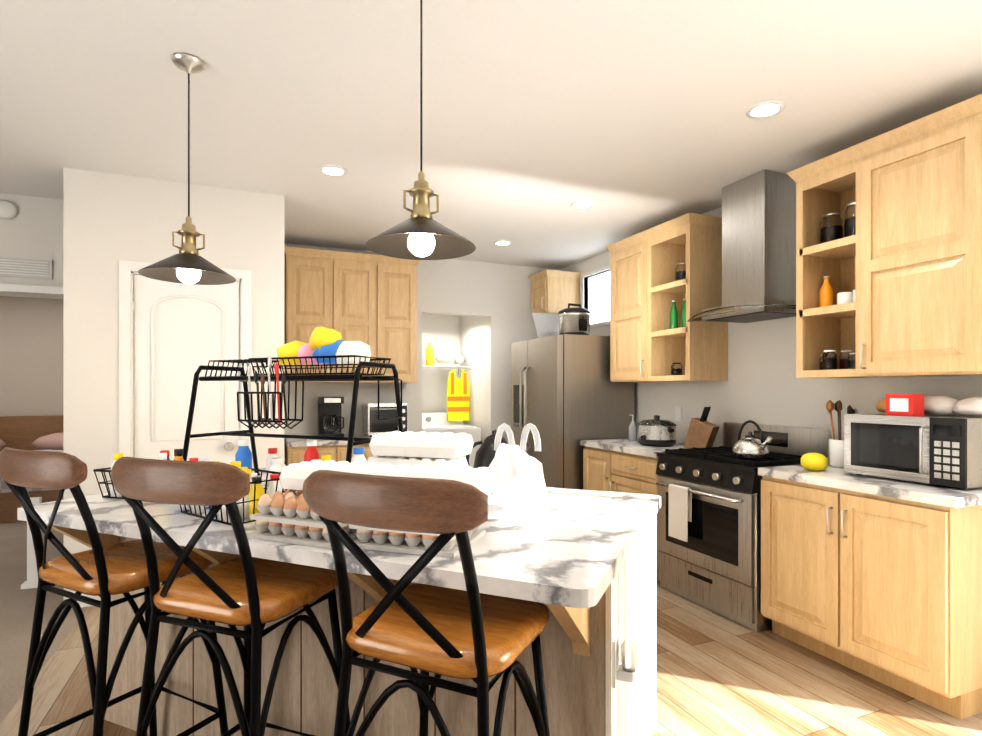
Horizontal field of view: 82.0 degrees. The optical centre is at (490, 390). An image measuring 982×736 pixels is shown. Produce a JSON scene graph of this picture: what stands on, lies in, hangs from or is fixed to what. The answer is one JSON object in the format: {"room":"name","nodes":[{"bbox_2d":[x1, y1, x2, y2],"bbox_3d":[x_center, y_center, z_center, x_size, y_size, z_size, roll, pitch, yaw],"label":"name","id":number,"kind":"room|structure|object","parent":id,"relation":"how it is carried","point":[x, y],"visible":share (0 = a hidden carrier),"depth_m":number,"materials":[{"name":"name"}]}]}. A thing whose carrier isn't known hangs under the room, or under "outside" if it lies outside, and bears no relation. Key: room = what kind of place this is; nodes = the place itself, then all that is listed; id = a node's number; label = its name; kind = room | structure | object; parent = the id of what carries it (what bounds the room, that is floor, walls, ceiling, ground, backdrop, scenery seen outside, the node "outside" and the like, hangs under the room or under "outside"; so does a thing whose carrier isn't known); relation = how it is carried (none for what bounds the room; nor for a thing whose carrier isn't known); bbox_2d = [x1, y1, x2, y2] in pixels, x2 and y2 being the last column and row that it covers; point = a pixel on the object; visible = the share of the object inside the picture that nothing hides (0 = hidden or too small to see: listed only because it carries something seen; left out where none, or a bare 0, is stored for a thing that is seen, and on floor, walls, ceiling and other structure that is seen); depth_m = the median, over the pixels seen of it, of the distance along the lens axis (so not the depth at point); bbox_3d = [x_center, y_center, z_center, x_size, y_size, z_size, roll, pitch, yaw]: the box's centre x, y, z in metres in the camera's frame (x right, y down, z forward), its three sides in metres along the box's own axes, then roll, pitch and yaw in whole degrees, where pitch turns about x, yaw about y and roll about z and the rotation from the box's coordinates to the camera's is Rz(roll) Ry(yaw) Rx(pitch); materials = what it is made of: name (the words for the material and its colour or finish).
{"room":"kitchen","nodes":[
{"label":"kitchen","id":0,"kind":"room"},
{"bbox_2d":[0,301,62,415],"bbox_3d":[-6.013,-0.010,7.367,3.440,2.680,0.120,0,0,-23],"label":"wall","id":1,"kind":"structure","parent":0,"point":[31,346],"depth_m":7.33,"materials":[{"name":"paint"}]},
{"bbox_2d":[0,193,62,300],"bbox_3d":[-4.426,-1.010,3.478,3.340,0.680,0.260,0,0,-23],"label":"wall","id":2,"kind":"structure","parent":0,"point":[36,230],"depth_m":3.94,"materials":[{"name":"paint"}]},
{"bbox_2d":[0,200,16,218],"bbox_3d":[-3.318,-1.235,3.861,0.130,0.128,0.035,0,0,-23],"label":"smoke detector","id":3,"kind":"object","parent":2,"relation":"attached to","point":[8,209],"visible":0.96,"depth_m":3.85,"materials":[{"name":"white paint"}]},
{"bbox_2d":[0,257,52,278],"bbox_3d":[-3.223,-0.845,3.907,0.310,0.130,0.020,0,0,-23],"label":"air vent","id":4,"kind":"object","parent":2,"relation":"in","point":[26,268],"visible":1,"depth_m":3.91,"materials":[{"name":"grey metal"}]},
{"bbox_2d":[0,521,87,723],"bbox_3d":[-3.715,1.381,1.922,3.500,0.098,11.900,0,0,-23],"label":"floor carpet","id":5,"kind":"object","parent":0,"point":[17,606],"depth_m":3.37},
{"bbox_2d":[0,415,62,522],"bbox_3d":[-5.762,0.830,6.323,2.550,1.000,1.900,0,0,-23],"label":"bed","id":6,"kind":"object","parent":5,"relation":"on","point":[39,433],"visible":0.33,"depth_m":7.13,"materials":[{"name":"brown wood"}]},
{"bbox_2d":[21,497,41,589],"bbox_3d":[-3.103,1.030,3.841,0.120,0.600,0.100,0,0,-23],"label":"gate","id":7,"kind":"object","parent":5,"relation":"on","point":[31,581],"visible":0.43,"depth_m":3.82,"materials":[{"name":"white paint"}]},
{"bbox_2d":[63,168,90,609],"bbox_3d":[-3.489,-0.010,5.708,0.120,2.680,4.900,0,0,-23],"label":"wall","id":8,"kind":"structure","parent":0,"point":[76,183],"depth_m":3.45,"materials":[{"name":"paint"}]},
{"bbox_2d":[91,171,262,605],"bbox_3d":[-2.031,-0.010,3.718,1.020,2.680,0.100,0,0,-23],"label":"wall","id":9,"kind":"structure","parent":0,"point":[110,221],"depth_m":3.58,"materials":[{"name":"paint"}]},
{"bbox_2d":[119,260,251,456],"bbox_3d":[-1.991,0.260,3.725,0.760,2.140,0.118,0,0,-23],"label":"door frame","id":10,"kind":"structure","parent":9,"relation":"attached to","point":[128,270],"depth_m":3.55,"materials":[{"name":"white paint"}]},
{"bbox_2d":[133,274,238,463],"bbox_3d":[-1.977,0.294,3.680,0.618,2.056,0.107,0,0,-23],"label":"pantry door","id":11,"kind":"structure","parent":9,"relation":"in","point":[183,332],"depth_m":3.68,"materials":[{"name":"white paint"}]},
{"bbox_2d":[263,193,283,466],"bbox_3d":[-1.772,-0.010,4.571,0.120,2.680,1.470,0,0,-23],"label":"wall","id":12,"kind":"structure","parent":0,"point":[273,204],"depth_m":3.89,"materials":[{"name":"paint"}]},
{"bbox_2d":[284,243,560,444],"bbox_3d":[-0.611,-0.010,5.793,2.970,2.680,0.120,0,0,-23],"label":"wall","id":13,"kind":"structure","parent":0,"point":[478,316],"depth_m":5.80,"materials":[{"name":"paint"}]},
{"bbox_2d":[284,246,420,382],"bbox_3d":[-1.287,-0.650,5.222,1.230,1.160,0.396,0,0,-23],"label":"upper cabinet","id":14,"kind":"object","parent":13,"relation":"attached to","point":[370,300],"visible":0.67,"depth_m":5.08,"materials":[{"name":"brown wood"}]},
{"bbox_2d":[422,365,470,369],"bbox_3d":[-0.640,-0.256,6.532,0.730,0.040,0.376,0,0,-23],"label":"wire shelf","id":15,"kind":"object","parent":13,"relation":"attached to","point":[433,367],"visible":0.69,"depth_m":6.45,"materials":[{"name":"white metal"}]},
{"bbox_2d":[426,342,435,365],"bbox_3d":[-0.701,-0.412,6.482,0.100,0.270,0.097,0,0,-23],"label":"supplies","id":16,"kind":"object","parent":15,"relation":"on","point":[429,349],"depth_m":6.44,"materials":[{"name":"yellow plastic"}]},
{"bbox_2d":[436,351,465,363],"bbox_3d":[-0.470,-0.382,6.573,0.341,0.143,0.198,0,0,-26],"label":"supplies","id":17,"kind":"object","parent":15,"relation":"on","point":[446,357],"depth_m":6.51,"materials":[{"name":"white plastic"}]},
{"bbox_2d":[447,368,469,420],"bbox_3d":[-0.369,0.039,6.417,0.270,0.611,0.029,0,0,-23],"label":"vest","id":18,"kind":"object","parent":15,"relation":"hanging from","point":[458,401],"visible":1,"depth_m":6.41,"materials":[{"name":"yellow fabric"}]},
{"bbox_2d":[0,578,981,735],"bbox_3d":[0.366,1.380,2.179,4.220,0.100,9.200,0,0,-23],"label":"floor","id":19,"kind":"structure","parent":0,"point":[717,674],"depth_m":2.49,"materials":[{"name":"brown wood"}]},
{"bbox_2d":[0,447,227,735],"bbox_3d":[-1.190,0.749,1.801,0.462,1.165,0.529,0,0,28],"label":"stool","id":20,"kind":"object","parent":19,"relation":"on","point":[104,573],"visible":0.81,"depth_m":1.66,"materials":[{"name":"black metal"}]},
{"bbox_2d":[111,457,349,735],"bbox_3d":[-0.700,0.749,1.586,0.462,1.165,0.529,0,0,21],"label":"stool","id":21,"kind":"object","parent":19,"relation":"on","point":[253,596],"visible":0.98,"depth_m":1.44,"materials":[{"name":"black metal"}]},
{"bbox_2d":[284,434,373,465],"bbox_3d":[-1.221,0.875,5.105,1.190,0.910,0.664,0,0,-23],"label":"base cabinet","id":22,"kind":"object","parent":19,"relation":"on","point":[295,450],"depth_m":4.73,"materials":[{"name":"brown wood"}]},
{"bbox_2d":[318,397,343,436],"bbox_3d":[-1.450,0.239,5.133,0.212,0.360,0.264,0,0,-23],"label":"coffee maker","id":23,"kind":"object","parent":22,"relation":"on","point":[329,416],"visible":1,"depth_m":5.06,"materials":[{"name":"black plastic"}]},
{"bbox_2d":[362,403,406,436],"bbox_3d":[-0.988,0.269,5.259,0.360,0.300,0.372,0,0,-23],"label":"toaster oven","id":24,"kind":"object","parent":22,"relation":"on","point":[372,424],"visible":0.71,"depth_m":5.12,"materials":[{"name":"silver metal"}]},
{"bbox_2d":[52,507,660,735],"bbox_3d":[-0.485,0.895,2.134,2.121,0.870,1.130,0,0,24],"label":"kitchen island","id":25,"kind":"object","parent":19,"relation":"on","point":[599,666],"depth_m":1.81,"materials":[{"name":"brown wood"}]},
{"bbox_2d":[17,467,660,610],"bbox_3d":[-0.514,0.440,2.142,2.100,0.040,1.180,0,0,24],"label":"island countertop","id":26,"kind":"structure","parent":25,"relation":"on","point":[562,551],"depth_m":1.59,"materials":[{"name":"white stone"}]},
{"bbox_2d":[93,467,122,498],"bbox_3d":[-1.304,0.361,2.255,0.407,0.112,0.271,0,0,16],"label":"wire basket","id":27,"kind":"object","parent":26,"relation":"on","point":[104,470],"depth_m":2.18,"materials":[{"name":"black metal"}]},
{"bbox_2d":[111,449,182,496],"bbox_3d":[-1.304,0.326,2.255,0.344,0.187,0.203,0,0,16],"label":"bottle","id":28,"kind":"object","parent":27,"relation":"in","point":[178,453],"depth_m":2.21,"materials":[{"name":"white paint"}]},
{"bbox_2d":[180,468,295,525],"bbox_3d":[-0.864,0.351,1.913,0.371,0.132,0.257,0,0,37],"label":"wire basket","id":29,"kind":"object","parent":26,"relation":"on","point":[186,511],"depth_m":1.83,"materials":[{"name":"black metal"}]},
{"bbox_2d":[182,458,281,521],"bbox_3d":[-0.864,0.331,1.912,0.296,0.177,0.184,0,0,37],"label":"bottle","id":30,"kind":"object","parent":29,"relation":"in","point":[248,506],"depth_m":1.86,"materials":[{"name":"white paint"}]},
{"bbox_2d":[183,355,402,474],"bbox_3d":[-0.827,0.142,2.412,0.938,0.554,0.463,0,0,24],"label":"dish rack","id":31,"kind":"object","parent":26,"relation":"on","point":[357,376],"visible":0.79,"depth_m":2.33,"materials":[{"name":"black metal"}]},
{"bbox_2d":[235,355,366,488],"bbox_3d":[-0.856,0.139,2.370,0.640,0.560,0.286,0,0,24],"label":"bottles","id":32,"kind":"object","parent":31,"relation":"in","point":[274,461],"visible":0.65,"depth_m":2.37,"materials":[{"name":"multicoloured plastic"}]},
{"bbox_2d":[277,327,370,364],"bbox_3d":[-0.702,-0.185,2.374,0.443,0.154,0.173,0,0,24],"label":"snack bags","id":33,"kind":"object","parent":31,"relation":"on","point":[324,341],"visible":0.85,"depth_m":2.30,"materials":[{"name":"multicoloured plastic"}]},
{"bbox_2d":[248,431,496,557],"bbox_3d":[-0.274,0.281,1.743,0.659,0.276,0.581,0,0,24],"label":"cartons","id":34,"kind":"object","parent":26,"relation":"on","point":[289,516],"visible":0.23,"depth_m":1.60,"materials":[{"name":"grey cardboard"}]},
{"bbox_2d":[466,430,530,493],"bbox_3d":[0.026,0.292,2.353,0.294,0.255,0.190,0,0,24],"label":"kettle","id":35,"kind":"object","parent":26,"relation":"on","point":[485,454],"visible":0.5,"depth_m":2.31,"materials":[{"name":"black plastic"}]},
{"bbox_2d":[489,423,547,508],"bbox_3d":[0.085,0.253,1.952,0.219,0.281,0.211,0,0,24],"label":"plastic bag","id":36,"kind":"object","parent":26,"relation":"on","point":[499,466],"visible":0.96,"depth_m":1.91,"materials":[{"name":"white plastic"}]},
{"bbox_2d":[302,470,549,735],"bbox_3d":[-0.117,0.749,1.331,0.462,1.165,0.529,0,0,26],"label":"stool","id":37,"kind":"object","parent":19,"relation":"on","point":[475,635],"visible":1,"depth_m":1.19,"materials":[{"name":"black metal"}]},
{"bbox_2d":[422,412,480,467],"bbox_3d":[-0.555,0.795,6.305,0.680,1.070,0.680,0,0,-23],"label":"washer","id":38,"kind":"object","parent":19,"relation":"on","point":[436,422],"visible":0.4,"depth_m":6.12,"materials":[{"name":"white"}]},
{"bbox_2d":[511,334,633,489],"bbox_3d":[0.703,0.430,5.262,0.841,1.800,0.920,0,0,-23],"label":"fridge","id":39,"kind":"object","parent":19,"relation":"on","point":[567,395],"visible":0.52,"depth_m":4.85,"materials":[{"name":"metal"}]},
{"bbox_2d":[532,313,558,337],"bbox_3d":[0.575,-0.616,5.388,0.360,0.247,0.153,0,0,-23],"label":"foil tray","id":40,"kind":"object","parent":39,"relation":"on","point":[546,324],"visible":0.57,"depth_m":5.36,"materials":[{"name":"white metal"}]},
{"bbox_2d":[558,303,590,334],"bbox_3d":[0.768,-0.634,5.188,0.300,0.326,0.308,0,0,-23],"label":"pressure cooker","id":41,"kind":"object","parent":39,"relation":"on","point":[574,321],"visible":0.81,"depth_m":5.07,"materials":[{"name":"silver metal"}]},
{"bbox_2d":[580,438,685,578],"bbox_3d":[1.218,0.875,4.411,0.664,0.910,0.970,0,0,-23],"label":"base cabinet","id":42,"kind":"object","parent":19,"relation":"on","point":[620,465],"visible":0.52,"depth_m":4.26,"materials":[{"name":"brown wood"}]},
{"bbox_2d":[629,415,636,440],"bbox_3d":[1.171,0.309,4.668,0.069,0.220,0.066,0,0,-23],"label":"soap pump","id":43,"kind":"object","parent":42,"relation":"on","point":[632,431],"visible":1,"depth_m":4.64,"materials":[{"name":"white plastic"}]},
{"bbox_2d":[638,415,676,446],"bbox_3d":[1.264,0.304,4.316,0.264,0.230,0.342,0,0,-23],"label":"slow cooker","id":44,"kind":"object","parent":42,"relation":"on","point":[656,431],"visible":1,"depth_m":4.20,"materials":[{"name":"silver metal"}]},
{"bbox_2d":[684,407,718,447],"bbox_3d":[1.519,0.268,4.078,0.100,0.302,0.220,0,0,-43],"label":"knife block","id":45,"kind":"object","parent":42,"relation":"on","point":[702,432],"visible":0.98,"depth_m":4.04,"materials":[{"name":"brown wood"}]},
{"bbox_2d":[656,422,832,632],"bbox_3d":[1.544,0.780,3.571,0.706,1.100,0.800,0,0,-23],"label":"range","id":46,"kind":"object","parent":19,"relation":"on","point":[713,563],"visible":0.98,"depth_m":3.38,"materials":[{"name":"silver metal"}]},
{"bbox_2d":[668,484,691,541],"bbox_3d":[1.185,0.764,3.544,0.035,0.332,0.170,0,0,-23],"label":"hanging towel","id":47,"kind":"object","parent":46,"relation":"hanging from","point":[679,507],"visible":0.94,"depth_m":3.52,"materials":[{"name":"white fabric"}]},
{"bbox_2d":[732,420,772,457],"bbox_3d":[1.544,0.285,3.321,0.200,0.218,0.251,0,0,-23],"label":"kettle","id":48,"kind":"object","parent":46,"relation":"on","point":[750,445],"visible":1,"depth_m":3.28,"materials":[{"name":"silver metal"}]},
{"bbox_2d":[758,463,981,719],"bbox_3d":[1.918,0.875,2.760,0.658,0.910,0.935,0,0,-23],"label":"base cabinet","id":49,"kind":"object","parent":19,"relation":"on","point":[878,579],"visible":1,"depth_m":2.49,"materials":[{"name":"brown wood"}]},
{"bbox_2d":[801,453,827,470],"bbox_3d":[1.689,0.374,2.954,0.107,0.098,0.125,0,0,-23],"label":"lemon","id":50,"kind":"object","parent":49,"relation":"on","point":[814,461],"visible":1,"depth_m":2.92,"materials":[{"name":"yellow food"}]},
{"bbox_2d":[826,400,857,467],"bbox_3d":[1.927,0.235,3.091,0.159,0.369,0.148,0,0,-23],"label":"utensil crock","id":51,"kind":"object","parent":49,"relation":"on","point":[836,452],"visible":0.56,"depth_m":3.07,"materials":[{"name":"white ceramic"}]},
{"bbox_2d":[844,413,981,489],"bbox_3d":[2.025,0.269,2.651,0.417,0.301,0.520,0,0,-23],"label":"microwave","id":52,"kind":"object","parent":49,"relation":"on","point":[942,450],"visible":0.98,"depth_m":2.52,"materials":[{"name":"silver metal"}]},
{"bbox_2d":[886,394,923,415],"bbox_3d":[1.912,0.067,2.614,0.082,0.100,0.120,0,0,-23],"label":"snack box","id":53,"kind":"object","parent":52,"relation":"on","point":[904,404],"visible":0.96,"depth_m":2.57,"materials":[{"name":"red cardboard"}]},
{"bbox_2d":[875,396,981,415],"bbox_3d":[2.096,0.069,2.644,0.179,0.090,0.574,0,0,-23],"label":"bags","id":54,"kind":"object","parent":52,"relation":"on","point":[947,405],"visible":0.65,"depth_m":2.56,"materials":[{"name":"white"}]},
{"bbox_2d":[0,0,981,268],"bbox_3d":[-1.771,-1.400,2.742,7.720,0.100,11.900,0,0,-23],"label":"ceiling","id":55,"kind":"structure","parent":0,"point":[628,118],"depth_m":2.62,"materials":[{"name":"paint"}]},
{"bbox_2d":[138,53,235,284],"bbox_3d":[-1.240,-0.893,2.320,0.356,0.913,0.356,0,0,-23],"label":"pendant light","id":56,"kind":"object","parent":55,"relation":"hanging from","point":[187,264],"visible":1,"depth_m":2.30,"materials":[{"name":"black metal"}]},
{"bbox_2d":[319,164,346,175],"bbox_3d":[-0.968,-1.344,3.461,0.170,0.012,0.170,0,0,-23],"label":"recessed light","id":57,"kind":"object","parent":55,"relation":"in","point":[331,170],"visible":1,"depth_m":3.45,"materials":[{"name":"white paint"}]},
{"bbox_2d":[366,0,475,259],"bbox_3d":[-0.227,-0.893,1.846,0.356,0.913,0.356,0,0,-23],"label":"pendant light","id":58,"kind":"object","parent":55,"relation":"hanging from","point":[420,234],"visible":1,"depth_m":1.84,"materials":[{"name":"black metal"}]},
{"bbox_2d":[493,240,511,245],"bbox_3d":[0.106,-1.344,5.162,0.170,0.012,0.170,0,0,-23],"label":"recessed light","id":59,"kind":"object","parent":55,"relation":"in","point":[502,242],"visible":1,"depth_m":5.14,"materials":[{"name":"white paint"}]},
{"bbox_2d":[571,200,594,208],"bbox_3d":[0.664,-1.344,4.095,0.170,0.012,0.170,0,0,-23],"label":"recessed light","id":60,"kind":"object","parent":55,"relation":"in","point":[582,204],"visible":1,"depth_m":4.08,"materials":[{"name":"white paint"}]},
{"bbox_2d":[746,100,784,118],"bbox_3d":[1.314,-1.344,2.709,0.170,0.012,0.170,0,0,-23],"label":"recessed light","id":61,"kind":"object","parent":55,"relation":"in","point":[764,109],"visible":0.98,"depth_m":2.70,"materials":[{"name":"white paint"}]},
{"bbox_2d":[561,207,981,446],"bbox_3d":[2.235,-0.010,3.022,0.120,2.680,9.300,0,0,-23],"label":"wall","id":62,"kind":"structure","parent":0,"point":[763,385],"depth_m":3.80,"materials":[{"name":"paint"}]},
{"bbox_2d":[528,269,580,314],"bbox_3d":[0.665,-1.015,6.022,0.431,0.430,0.420,0,0,-23],"label":"upper cabinet","id":63,"kind":"object","parent":62,"relation":"attached to","point":[554,291],"visible":0.9,"depth_m":5.87,"materials":[{"name":"brown wood"}]},
{"bbox_2d":[581,265,609,327],"bbox_3d":[1.148,-0.920,5.558,0.112,0.570,0.790,0,0,-23],"label":"window","id":64,"kind":"structure","parent":62,"relation":"in","point":[598,300],"depth_m":5.71,"materials":[{"name":"white glass"}]},
{"bbox_2d":[606,213,727,381],"bbox_3d":[1.345,-0.650,4.448,0.401,1.160,1.010,0,0,-23],"label":"upper cabinet","id":65,"kind":"object","parent":62,"relation":"attached to","point":[647,344],"visible":1,"depth_m":4.37,"materials":[{"name":"brown wood"}]},
{"bbox_2d":[670,262,685,374],"bbox_3d":[1.454,-0.520,4.218,0.150,0.862,0.311,0,0,-23],"label":"bottles","id":66,"kind":"object","parent":65,"relation":"in","point":[680,274],"visible":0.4,"depth_m":4.26,"materials":[{"name":"green glass"}]},
{"bbox_2d":[675,406,681,420],"bbox_3d":[1.513,0.190,4.568,0.008,0.120,0.070,0,0,-23],"label":"outlet","id":67,"kind":"object","parent":62,"relation":"attached to","point":[678,413],"visible":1,"depth_m":4.56,"materials":[{"name":"white paint"}]},
{"bbox_2d":[687,169,795,322],"bbox_3d":[1.646,-0.905,3.614,0.495,0.881,0.800,0,0,-23],"label":"range hood","id":68,"kind":"object","parent":62,"relation":"attached to","point":[758,246],"visible":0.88,"depth_m":3.52,"materials":[{"name":"silver metal"}]},
{"bbox_2d":[786,94,981,377],"bbox_3d":[2.029,-0.650,2.826,0.401,1.160,0.970,0,0,-23],"label":"upper cabinet","id":69,"kind":"object","parent":62,"relation":"attached to","point":[905,261],"visible":1,"depth_m":2.66,"materials":[{"name":"brown wood"}]},
{"bbox_2d":[819,201,855,369],"bbox_3d":[1.936,-0.545,3.067,0.213,0.912,0.314,0,0,-23],"label":"jars","id":70,"kind":"object","parent":69,"relation":"in","point":[831,226],"visible":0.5,"depth_m":3.09,"materials":[{"name":"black glass"}]}
]}

